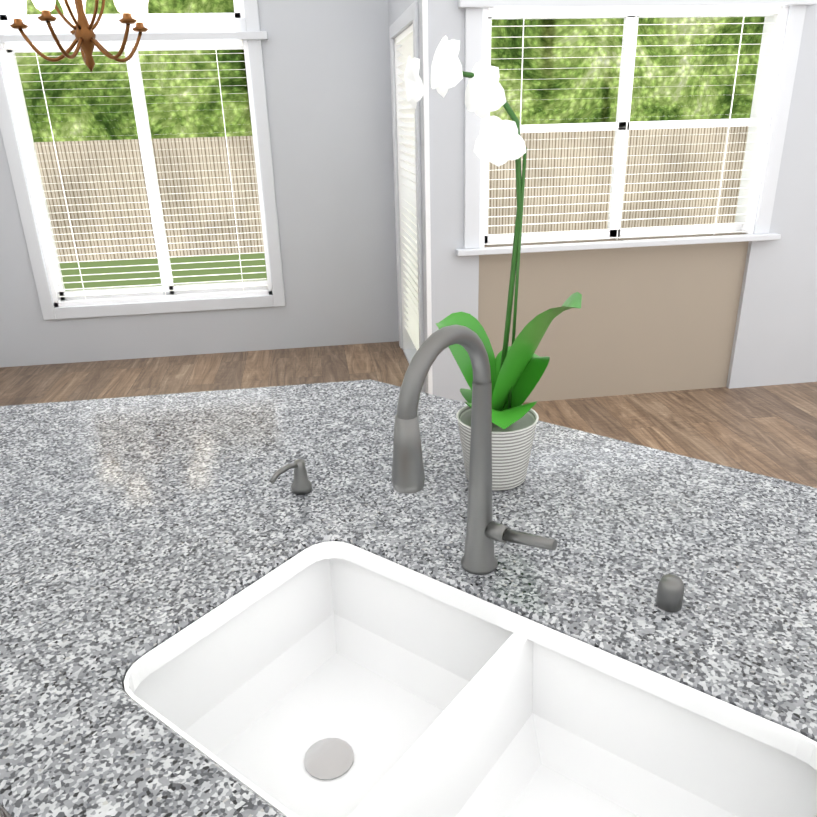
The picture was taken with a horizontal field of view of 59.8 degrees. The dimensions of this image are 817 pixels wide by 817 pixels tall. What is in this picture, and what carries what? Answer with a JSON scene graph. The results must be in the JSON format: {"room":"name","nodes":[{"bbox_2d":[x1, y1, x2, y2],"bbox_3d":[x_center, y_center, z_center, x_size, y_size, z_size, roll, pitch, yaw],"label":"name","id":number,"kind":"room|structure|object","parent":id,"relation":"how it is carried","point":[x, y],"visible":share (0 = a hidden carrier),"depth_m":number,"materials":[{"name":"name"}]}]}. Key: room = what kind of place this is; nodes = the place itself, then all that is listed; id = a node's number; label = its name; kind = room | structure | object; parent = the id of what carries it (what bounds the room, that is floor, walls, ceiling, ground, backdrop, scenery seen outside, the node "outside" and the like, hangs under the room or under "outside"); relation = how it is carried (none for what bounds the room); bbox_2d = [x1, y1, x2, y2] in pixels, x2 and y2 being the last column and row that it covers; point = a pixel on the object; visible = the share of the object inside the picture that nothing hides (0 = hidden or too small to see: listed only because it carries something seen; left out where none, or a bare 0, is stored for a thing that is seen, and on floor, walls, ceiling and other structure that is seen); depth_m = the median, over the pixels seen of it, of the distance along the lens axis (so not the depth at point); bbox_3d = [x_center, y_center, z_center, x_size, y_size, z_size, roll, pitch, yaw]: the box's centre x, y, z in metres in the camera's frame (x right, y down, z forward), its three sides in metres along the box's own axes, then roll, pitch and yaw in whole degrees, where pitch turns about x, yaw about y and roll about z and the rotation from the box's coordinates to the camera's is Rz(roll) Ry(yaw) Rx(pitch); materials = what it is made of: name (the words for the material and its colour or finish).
{"room":"kitchen","nodes":[
{"label":"kitchen","id":0,"kind":"room"},
{"bbox_2d":[0,0,398,366],"bbox_3d":[-1.812,-1.884,4.769,3.710,3.170,0.150,-4,23,-7],"label":"wall","id":1,"kind":"structure","parent":0,"point":[326,67],"depth_m":5.05,"materials":[{"name":"paint"}]},
{"bbox_2d":[0,0,284,319],"bbox_3d":[-1.791,-1.858,4.756,1.785,2.460,0.200,-4,23,-7],"label":"window","id":2,"kind":"structure","parent":1,"relation":"in","point":[241,22],"depth_m":4.79,"materials":[{"name":"paint"}]},
{"bbox_2d":[3,40,266,299],"bbox_3d":[-1.787,-1.584,4.853,1.465,1.650,0.050,-4,23,-7],"label":"window blind","id":3,"kind":"object","parent":2,"relation":"attached to","point":[143,44],"visible":0.98,"depth_m":4.91,"materials":[{"name":"white plastic"}]},
{"bbox_2d":[0,341,816,487],"bbox_3d":[0.670,1.196,1.429,7.340,0.100,9.280,-4,23,-7],"label":"floor","id":4,"kind":"structure","parent":0,"point":[770,430],"depth_m":4.33,"materials":[{"name":"wood"}]},
{"bbox_3d":[0.025,1.314,-0.084,2.394,0.869,4.500,-4,23,-7],"label":"cabinet","id":5,"kind":"object","parent":4,"relation":"on","visible":0},
{"bbox_2d":[0,379,816,816],"bbox_3d":[0.125,0.832,-0.118,2.761,0.040,4.770,-4,23,-7],"label":"countertop","id":6,"kind":"structure","parent":5,"relation":"on","point":[132,529],"depth_m":1.26,"materials":[{"name":"stone"}]},
{"bbox_2d":[269,459,311,494],"bbox_3d":[-0.236,0.143,1.426,0.080,0.072,0.080,-4,23,-7],"label":"soap dispenser","id":7,"kind":"object","parent":6,"relation":"on","point":[301,484],"visible":1,"depth_m":1.44,"materials":[{"name":"silver metal"}]},
{"bbox_2d":[124,541,816,816],"bbox_3d":[0.058,0.506,0.962,0.919,0.239,0.519,15,27,34],"label":"sink","id":8,"kind":"object","parent":6,"relation":"in","point":[333,679],"visible":0.92,"depth_m":1.10,"materials":[{"name":"white ceramic"}]},
{"bbox_2d":[392,325,556,574],"bbox_3d":[0.096,0.087,1.059,0.259,0.438,0.188,-4,23,-7],"label":"faucet","id":9,"kind":"object","parent":6,"relation":"on","point":[484,531],"visible":1,"depth_m":1.07,"materials":[{"name":"silver metal"}]},
{"bbox_2d":[404,35,581,490],"bbox_3d":[0.166,-0.239,1.329,0.297,0.831,0.275,-4,23,-7],"label":"orchid","id":10,"kind":"object","parent":6,"relation":"on","point":[518,367],"visible":0.9,"depth_m":1.31,"materials":[{"name":"plant"}]},
{"bbox_2d":[656,574,684,611],"bbox_3d":[0.400,0.280,1.084,0.038,0.047,0.038,-4,23,-7],"label":"air gap","id":11,"kind":"object","parent":6,"relation":"on","point":[670,593],"visible":1,"depth_m":1.07,"materials":[{"name":"silver metal"}]},
{"bbox_2d":[388,0,455,399],"bbox_3d":[0.062,-1.721,4.252,0.150,3.170,1.450,-4,23,-7],"label":"door","id":12,"kind":"structure","parent":0,"point":[442,110],"depth_m":3.76,"materials":[{"name":"white wood"}]},
{"bbox_2d":[389,1,424,392],"bbox_3d":[0.063,-1.260,4.452,0.170,2.125,1.080,-4,23,-7],"label":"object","id":13,"kind":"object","parent":12,"relation":"in","point":[405,19],"depth_m":4.71,"materials":[{"name":"paint"}]},
{"bbox_2d":[395,24,418,349],"bbox_3d":[0.028,-1.294,4.432,0.050,1.894,0.870,-4,23,-7],"label":"window blind","id":14,"kind":"object","parent":13,"relation":"attached to","point":[404,39],"visible":0.58,"depth_m":4.55,"materials":[{"name":"white plastic"}]},
{"bbox_2d":[456,0,816,402],"bbox_3d":[2.025,-1.623,3.886,3.630,3.170,0.150,-4,23,-7],"label":"wall","id":15,"kind":"structure","parent":0,"point":[654,319],"depth_m":4.14,"materials":[{"name":"beige paint"}]},
{"bbox_2d":[422,0,432,394],"bbox_3d":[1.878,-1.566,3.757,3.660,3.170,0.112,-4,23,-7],"label":"door trim","id":16,"kind":"structure","parent":15,"relation":"attached to","point":[426,155],"depth_m":3.66,"materials":[{"name":"paint"}]},
{"bbox_2d":[456,0,816,255],"bbox_3d":[1.147,-1.792,3.646,1.860,1.880,0.215,-4,23,-7],"label":"window","id":17,"kind":"structure","parent":15,"relation":"in","point":[478,21],"depth_m":3.79,"materials":[{"name":"paint"}]},
{"bbox_2d":[485,6,780,244],"bbox_3d":[1.156,-1.478,3.768,1.530,1.145,0.050,-4,23,-7],"label":"window blind","id":18,"kind":"object","parent":17,"relation":"attached to","point":[615,11],"visible":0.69,"depth_m":3.65,"materials":[{"name":"white plastic"}]},
{"bbox_3d":[0.589,-1.826,0.183,7.340,0.100,9.280,-4,23,-7],"label":"ceiling","id":19,"kind":"structure","parent":0,"visible":0},
{"bbox_2d":[1,0,148,71],"bbox_3d":[-1.653,-2.311,3.356,0.724,1.309,0.746,-4,23,-7],"label":"chandelier","id":20,"kind":"object","parent":19,"relation":"hanging from","point":[131,11],"visible":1,"depth_m":3.50,"materials":[{"name":"brown metal"}]},
{"label":"outside","id":21,"kind":"structure","parent":0,"visible":0},
{"bbox_2d":[60,253,266,290],"bbox_3d":[-2.556,-1.296,9.019,26.000,0.880,10.290,-4,23,-7],"label":"ground","id":22,"kind":"structure","parent":21,"point":[157,274],"depth_m":8.96,"materials":[{"name":"green plant"}]},
{"bbox_2d":[15,0,764,141],"bbox_3d":[4.186,-7.954,7.510,40.000,16.000,9.980,-4,23,-7],"label":"trees","id":23,"kind":"object","parent":22,"relation":"on","point":[82,101],"depth_m":13.18,"materials":[{"name":"green plant"}]},
{"bbox_2d":[34,126,748,262],"bbox_3d":[-2.843,-2.447,9.809,25.800,2.420,0.100,-4,23,-7],"label":"fence","id":24,"kind":"object","parent":22,"relation":"on","point":[550,144],"visible":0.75,"depth_m":9.86,"materials":[{"name":"beige wood"}]}
]}

